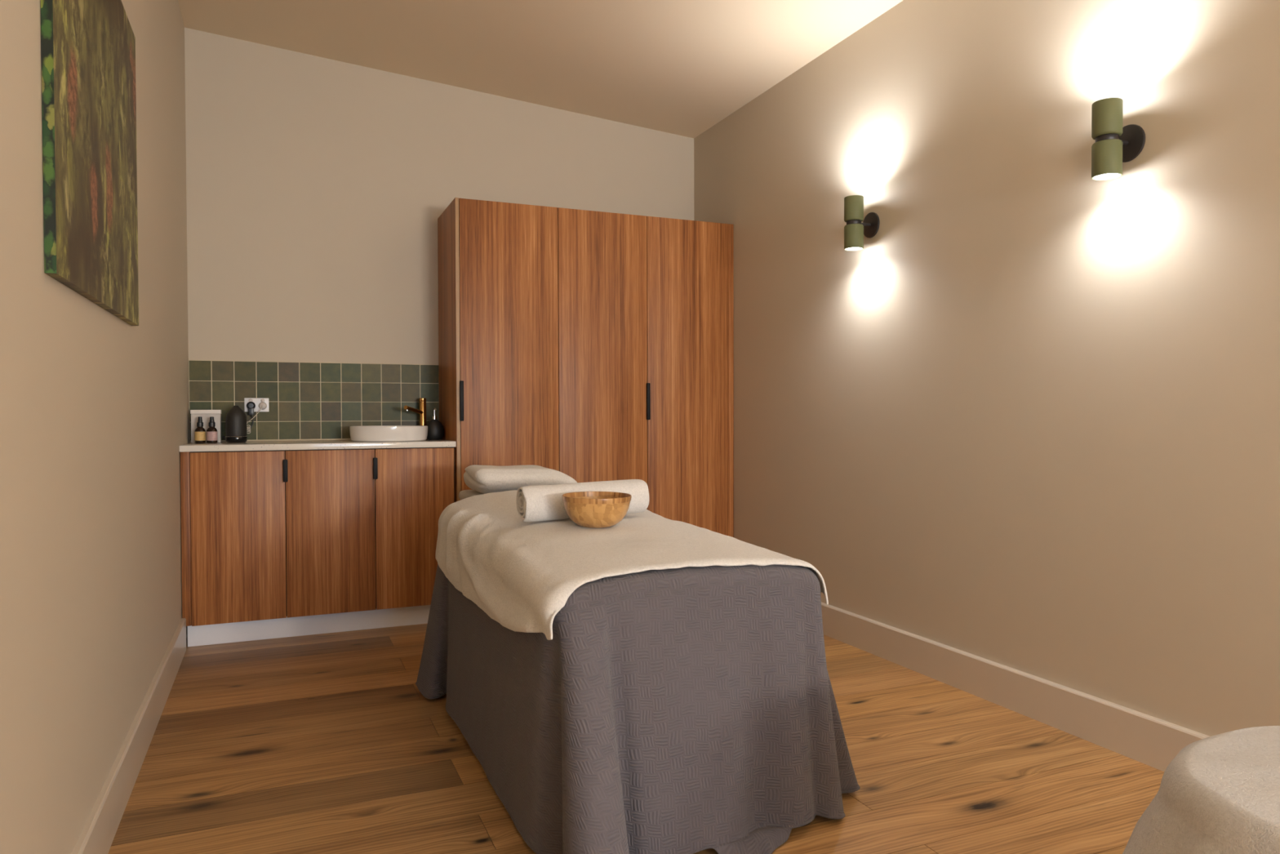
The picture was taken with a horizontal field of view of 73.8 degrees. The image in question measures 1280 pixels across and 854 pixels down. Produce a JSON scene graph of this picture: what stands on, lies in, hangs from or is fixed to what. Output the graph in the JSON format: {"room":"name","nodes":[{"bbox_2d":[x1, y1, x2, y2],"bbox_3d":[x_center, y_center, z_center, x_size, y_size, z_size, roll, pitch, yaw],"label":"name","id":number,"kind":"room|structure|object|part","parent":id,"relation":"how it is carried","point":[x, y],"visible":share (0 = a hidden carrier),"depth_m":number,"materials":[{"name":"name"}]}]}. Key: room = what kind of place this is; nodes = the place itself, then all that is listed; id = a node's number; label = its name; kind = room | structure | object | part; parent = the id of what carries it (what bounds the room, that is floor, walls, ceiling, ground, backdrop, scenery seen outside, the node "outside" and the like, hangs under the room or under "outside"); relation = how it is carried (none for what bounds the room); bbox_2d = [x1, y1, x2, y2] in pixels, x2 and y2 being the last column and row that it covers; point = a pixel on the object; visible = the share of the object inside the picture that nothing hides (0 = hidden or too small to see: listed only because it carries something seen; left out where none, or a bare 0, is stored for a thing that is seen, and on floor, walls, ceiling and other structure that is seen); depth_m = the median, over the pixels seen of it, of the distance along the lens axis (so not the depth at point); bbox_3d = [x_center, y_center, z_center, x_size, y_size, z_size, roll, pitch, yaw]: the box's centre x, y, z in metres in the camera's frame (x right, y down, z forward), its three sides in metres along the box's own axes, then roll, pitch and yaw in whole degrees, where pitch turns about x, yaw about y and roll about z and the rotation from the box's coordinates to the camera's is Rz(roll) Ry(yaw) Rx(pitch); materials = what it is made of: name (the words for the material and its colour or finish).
{"room":"massage room","nodes":[
{"label":"massage room","id":0,"kind":"room"},
{"bbox_2d":[0,0,189,853],"bbox_3d":[-0.583,-0.419,0.223,0.100,2.910,8.500,-1,1,-23],"label":"wall","id":1,"kind":"structure","parent":0,"point":[95,415],"depth_m":1.83,"materials":[{"name":"beige paint"}]},
{"bbox_2d":[40,0,138,325],"bbox_3d":[-1.298,-0.718,2.048,0.019,0.850,1.028,-1,1,-23],"label":"picture","id":2,"kind":"object","parent":1,"relation":"attached to","point":[91,248],"visible":1,"depth_m":1.90,"materials":[{"name":"green fabric"}]},
{"bbox_2d":[71,617,186,853],"bbox_3d":[-0.434,0.968,0.056,0.018,0.140,8.037,-1,1,-23],"label":"baseboard","id":3,"kind":"structure","parent":1,"relation":"attached to","point":[97,835],"depth_m":2.33,"materials":[{"name":"wood"}]},
{"bbox_2d":[184,27,693,441],"bbox_3d":[-0.954,-0.497,4.738,2.958,2.917,0.100,-1,1,-23],"label":"wall","id":4,"kind":"structure","parent":0,"point":[318,188],"depth_m":4.43,"materials":[{"name":"beige paint"}]},
{"bbox_2d":[188,360,439,442],"bbox_3d":[-1.644,-0.132,4.386,1.203,0.401,0.016,-1,1,-23],"label":"tile backsplash","id":5,"kind":"structure","parent":4,"relation":"attached to","point":[308,401],"depth_m":4.37,"materials":[{"name":"green tile"}]},
{"bbox_2d":[244,397,269,411],"bbox_3d":[-1.917,-0.110,4.262,0.112,0.069,0.012,-1,1,-23],"label":"power outlet","id":6,"kind":"object","parent":5,"relation":"attached to","point":[257,401],"visible":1,"depth_m":4.26,"materials":[{"name":"white plastic"}]},
{"bbox_2d":[222,401,255,439],"bbox_3d":[-1.977,-0.031,4.199,0.041,0.190,0.163,1,1,40],"label":"plug","id":7,"kind":"object","parent":6,"relation":"attached to","point":[251,406],"visible":0.7,"depth_m":4.23,"materials":[{"name":"black plastic"}]},
{"bbox_2d":[246,401,266,433],"bbox_3d":[-1.910,-0.046,4.239,0.027,0.157,0.107,1,1,35],"label":"plug","id":8,"kind":"object","parent":6,"relation":"attached to","point":[262,405],"visible":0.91,"depth_m":4.25,"materials":[{"name":"grey plastic"}]},
{"bbox_2d":[177,0,903,138],"bbox_3d":[0.728,-1.839,0.759,2.958,0.311,8.700,-1,1,-23],"label":"ceiling","id":9,"kind":"structure","parent":0,"point":[682,68],"depth_m":4.05,"materials":[{"name":"paint"}]},
{"bbox_2d":[107,623,1164,853],"bbox_3d":[0.736,1.072,0.808,2.958,0.100,8.700,-1,1,-23],"label":"floor","id":10,"kind":"structure","parent":0,"point":[329,743],"depth_m":2.46,"materials":[{"name":"brown wood"}]},
{"bbox_2d":[180,446,454,646],"bbox_3d":[-1.549,0.536,4.178,1.201,0.872,0.490,-1,1,-23],"label":"base cabinet","id":11,"kind":"object","parent":10,"relation":"on","point":[275,544],"visible":0.83,"depth_m":3.94,"materials":[{"name":"brown wood"}]},
{"bbox_3d":[-1.802,0.493,3.832,0.385,0.765,0.018,-1,1,-23],"label":"door","id":12,"kind":"part","parent":11,"relation":"part of","materials":[{"name":"brown wood"}]},
{"bbox_3d":[-1.618,0.200,3.886,0.020,0.102,0.018,-1,1,-23],"label":"handle","id":13,"kind":"part","parent":11,"relation":"part of","materials":[{"name":"black metal"}]},
{"bbox_2d":[179,439,456,452],"bbox_3d":[-1.551,0.086,4.173,1.202,0.028,0.485,-1,1,-23],"label":"countertop","id":14,"kind":"structure","parent":11,"relation":"on","point":[317,444],"depth_m":3.97,"materials":[{"name":"white stone"}]},
{"bbox_2d":[194,416,205,443],"bbox_3d":[-2.079,0.014,4.027,0.046,0.125,0.047,-1,1,-23],"label":"spray bottle","id":15,"kind":"object","parent":14,"relation":"on","point":[200,432],"visible":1,"depth_m":4.01,"materials":[{"name":"orange glass"}]},
{"bbox_3d":[-2.079,0.037,4.028,0.046,0.079,0.046,-1,1,-23],"label":"glass","id":16,"kind":"part","parent":15,"relation":"part of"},
{"bbox_2d":[190,409,221,442],"bbox_3d":[-2.098,-0.004,4.122,0.131,0.158,0.064,-1,1,-23],"label":"storage box","id":17,"kind":"object","parent":14,"relation":"on","point":[206,415],"visible":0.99,"depth_m":4.09,"materials":[{"name":"white cardboard"}]},
{"bbox_3d":[-2.099,-0.074,4.121,0.131,0.020,0.064,-1,1,-23],"label":"lid","id":18,"kind":"part","parent":17,"relation":"part of","materials":[{"name":"white cardboard"}]},
{"bbox_2d":[206,416,217,443],"bbox_3d":[-2.026,0.014,4.033,0.046,0.125,0.047,-1,1,-23],"label":"spray bottle","id":19,"kind":"object","parent":14,"relation":"on","point":[211,432],"visible":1,"depth_m":4.02,"materials":[{"name":"orange glass"}]},
{"bbox_3d":[-2.026,0.036,4.034,0.046,0.079,0.046,-1,1,-23],"label":"glass","id":20,"kind":"part","parent":19,"relation":"part of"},
{"bbox_2d":[225,405,247,442],"bbox_3d":[-1.952,-0.015,4.119,0.097,0.178,0.097,-1,1,-23],"label":"diffuser","id":21,"kind":"object","parent":14,"relation":"on","point":[236,418],"visible":0.99,"depth_m":4.08,"materials":[{"name":"black plastic"}]},
{"bbox_2d":[349,425,427,441],"bbox_3d":[-1.257,0.033,4.271,0.377,0.074,0.377,-1,1,-23],"label":"basin","id":22,"kind":"object","parent":14,"relation":"in","point":[370,433],"visible":1,"depth_m":4.11,"materials":[{"name":"white ceramic"}]},
{"bbox_2d":[404,398,426,425],"bbox_3d":[-1.170,-0.043,4.449,0.048,0.219,0.210,0,1,11],"label":"tap","id":23,"kind":"object","parent":14,"relation":"on","point":[421,411],"visible":0.75,"depth_m":4.51,"materials":[{"name":"gold metal"}]},
{"bbox_3d":[-1.177,-0.088,4.430,0.021,0.047,0.171,0,1,13],"label":"spout","id":24,"kind":"part","parent":23,"relation":"part of","materials":[{"name":"gold metal"}]},
{"bbox_2d":[426,407,444,439],"bbox_3d":[-1.079,-0.018,4.475,0.095,0.168,0.095,-1,1,-23],"label":"soap dispenser","id":25,"kind":"object","parent":14,"relation":"on","point":[435,428],"visible":0.93,"depth_m":4.44,"materials":[{"name":"black ceramic"}]},
{"bbox_3d":[-1.443,0.490,3.985,0.391,0.765,0.018,-1,1,-23],"label":"door","id":26,"kind":"part","parent":11,"relation":"part of","materials":[{"name":"brown wood"}]},
{"bbox_3d":[-1.255,0.196,4.041,0.020,0.102,0.018,-1,1,-23],"label":"handle","id":27,"kind":"part","parent":11,"relation":"part of","materials":[{"name":"black metal"}]},
{"bbox_3d":[-1.089,0.486,4.136,0.372,0.765,0.018,-1,1,-23],"label":"door","id":28,"kind":"part","parent":11,"relation":"part of","materials":[{"name":"brown wood"}]},
{"bbox_2d":[437,197,733,537],"bbox_3d":[-0.279,-0.086,4.698,1.551,2.090,0.511,-1,1,-23],"label":"wardrobe","id":29,"kind":"object","parent":10,"relation":"on","point":[585,346],"visible":0.61,"depth_m":4.46,"materials":[{"name":"brown wood"}]},
{"bbox_3d":[-0.988,-0.079,4.406,0.018,2.090,0.492,-1,1,-23],"label":"panel","id":30,"kind":"part","parent":29,"relation":"part of","materials":[{"name":"brown wood"}]},
{"bbox_3d":[-0.874,-0.128,4.175,0.018,0.197,0.017,-1,1,-23],"label":"handle","id":31,"kind":"part","parent":29,"relation":"part of","materials":[{"name":"black metal"}]},
{"bbox_3d":[-0.652,-0.128,4.289,0.502,1.986,0.018,-1,1,-23],"label":"door","id":32,"kind":"part","parent":29,"relation":"part of","materials":[{"name":"brown wood"}]},
{"bbox_3d":[-0.192,-0.133,4.485,0.494,1.986,0.018,-1,1,-23],"label":"door","id":33,"kind":"part","parent":29,"relation":"part of","materials":[{"name":"brown wood"}]},
{"bbox_3d":[0.045,-0.137,4.567,0.018,0.197,0.017,-1,1,-23],"label":"handle","id":34,"kind":"part","parent":29,"relation":"part of","materials":[{"name":"black metal"}]},
{"bbox_3d":[0.268,-0.138,4.681,0.499,1.986,0.018,-1,1,-23],"label":"door","id":35,"kind":"part","parent":29,"relation":"part of","materials":[{"name":"brown wood"}]},
{"bbox_2d":[415,564,860,853],"bbox_3d":[-0.076,0.628,2.621,0.976,0.722,1.679,-1,1,-23],"label":"cover","id":36,"kind":"object","parent":10,"relation":"on","point":[686,709],"visible":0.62,"depth_m":2.01,"materials":[{"name":"grey fabric"}]},
{"bbox_2d":[435,489,828,639],"bbox_3d":[-0.130,0.392,2.651,0.786,0.285,1.421,-1,1,-23],"label":"blanket","id":37,"kind":"object","parent":36,"relation":"on","point":[520,573],"visible":0.81,"depth_m":2.32,"materials":[{"name":"beige fabric"}]},
{"bbox_2d":[515,479,648,521],"bbox_3d":[-0.183,0.236,2.757,0.428,0.120,0.114,-1,1,-25],"label":"rolled towel","id":38,"kind":"object","parent":37,"relation":"on","point":[536,503],"visible":0.6,"depth_m":2.69,"materials":[{"name":"white fabric"}]},
{"bbox_2d":[561,491,631,528],"bbox_3d":[-0.131,0.253,2.586,0.211,0.095,0.211,-1,2,-43],"label":"bowl","id":39,"kind":"object","parent":37,"relation":"on","point":[593,509],"visible":1,"depth_m":2.52,"materials":[{"name":"brown wood"}]},
{"bbox_3d":[-0.499,0.648,3.547,0.380,0.664,0.300,-1,1,-23],"label":"headrest cover","id":40,"kind":"object","parent":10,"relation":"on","visible":0},
{"bbox_2d":[458,489,483,499],"bbox_3d":[-0.495,0.290,3.540,0.456,0.050,0.368,-1,1,-23],"label":"pillow","id":41,"kind":"object","parent":40,"relation":"on","point":[464,494],"visible":0.16,"depth_m":3.51,"materials":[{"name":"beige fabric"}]},
{"bbox_2d":[463,464,577,493],"bbox_3d":[-0.485,0.214,3.491,0.432,0.118,0.306,-1,1,-23],"label":"folded towel","id":42,"kind":"object","parent":41,"relation":"on","point":[484,479],"visible":0.67,"depth_m":3.35,"materials":[{"name":"white fabric"}]},
{"bbox_3d":[1.089,0.775,1.187,0.428,0.479,0.428,-1,1,-23],"label":"stool","id":43,"kind":"object","parent":10,"relation":"on","visible":0},
{"bbox_2d":[1122,725,1279,853],"bbox_3d":[1.084,0.654,1.174,0.772,0.299,0.768,-1,1,-19],"label":"pouf","id":44,"kind":"object","parent":43,"relation":"on","point":[1220,793],"visible":1,"depth_m":1.24,"materials":[{"name":"beige fabric"}]},
{"bbox_2d":[693,0,1279,736],"bbox_3d":[2.047,-0.348,1.345,0.100,2.714,8.500,-1,1,-23],"label":"wall","id":45,"kind":"structure","parent":0,"point":[1031,425],"depth_m":2.90,"materials":[{"name":"beige paint"}]},
{"bbox_2d":[844,195,879,250],"bbox_3d":[0.935,-0.866,3.642,0.133,0.223,0.109,-1,1,-23],"label":"wall sconce","id":46,"kind":"object","parent":45,"relation":"attached to","point":[855,230],"visible":1,"depth_m":3.60,"materials":[{"name":"green metal"}]},
{"bbox_3d":[0.912,-0.809,3.632,0.081,0.101,0.081,-1,1,-23],"label":"lamp shade","id":47,"kind":"part","parent":46,"relation":"part of","materials":[{"name":"green metal"}]},
{"bbox_3d":[0.911,-0.927,3.631,0.081,0.101,0.081,-1,1,-23],"label":"lamp shade","id":48,"kind":"part","parent":46,"relation":"part of","materials":[{"name":"green metal"}]},
{"bbox_3d":[0.959,-0.868,3.651,0.066,0.013,0.013,-1,1,-23],"label":"arm","id":49,"kind":"part","parent":46,"relation":"part of","materials":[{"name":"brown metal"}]},
{"bbox_3d":[0.993,-0.869,3.666,0.008,0.109,0.109,-1,1,-23],"label":"plate","id":50,"kind":"part","parent":46,"relation":"part of","materials":[{"name":"brown metal"}]},
{"bbox_2d":[821,601,1209,771],"bbox_3d":[2.092,0.943,1.112,0.022,0.140,8.000,-1,1,-23],"label":"baseboard","id":51,"kind":"structure","parent":45,"relation":"attached to","point":[1146,739],"depth_m":2.91,"materials":[{"name":"wood"}]},
{"bbox_2d":[1091,97,1145,180],"bbox_3d":[1.407,-0.849,2.534,0.133,0.223,0.109,-1,1,-23],"label":"wall sconce","id":52,"kind":"object","parent":45,"relation":"attached to","point":[1115,144],"visible":1,"depth_m":2.50,"materials":[{"name":"green metal"}]},
{"bbox_3d":[1.384,-0.792,2.525,0.081,0.101,0.081,-1,1,-23],"label":"lamp shade","id":53,"kind":"part","parent":52,"relation":"part of","materials":[{"name":"green metal"}]},
{"bbox_3d":[1.383,-0.910,2.523,0.081,0.101,0.081,-1,1,-23],"label":"lamp shade","id":54,"kind":"part","parent":52,"relation":"part of","materials":[{"name":"green metal"}]},
{"bbox_3d":[1.431,-0.851,2.544,0.066,0.013,0.013,-1,1,-23],"label":"arm","id":55,"kind":"part","parent":52,"relation":"part of","materials":[{"name":"brown metal"}]},
{"bbox_3d":[1.465,-0.852,2.558,0.008,0.109,0.109,-1,1,-23],"label":"plate","id":56,"kind":"part","parent":52,"relation":"part of","materials":[{"name":"brown metal"}]}
]}

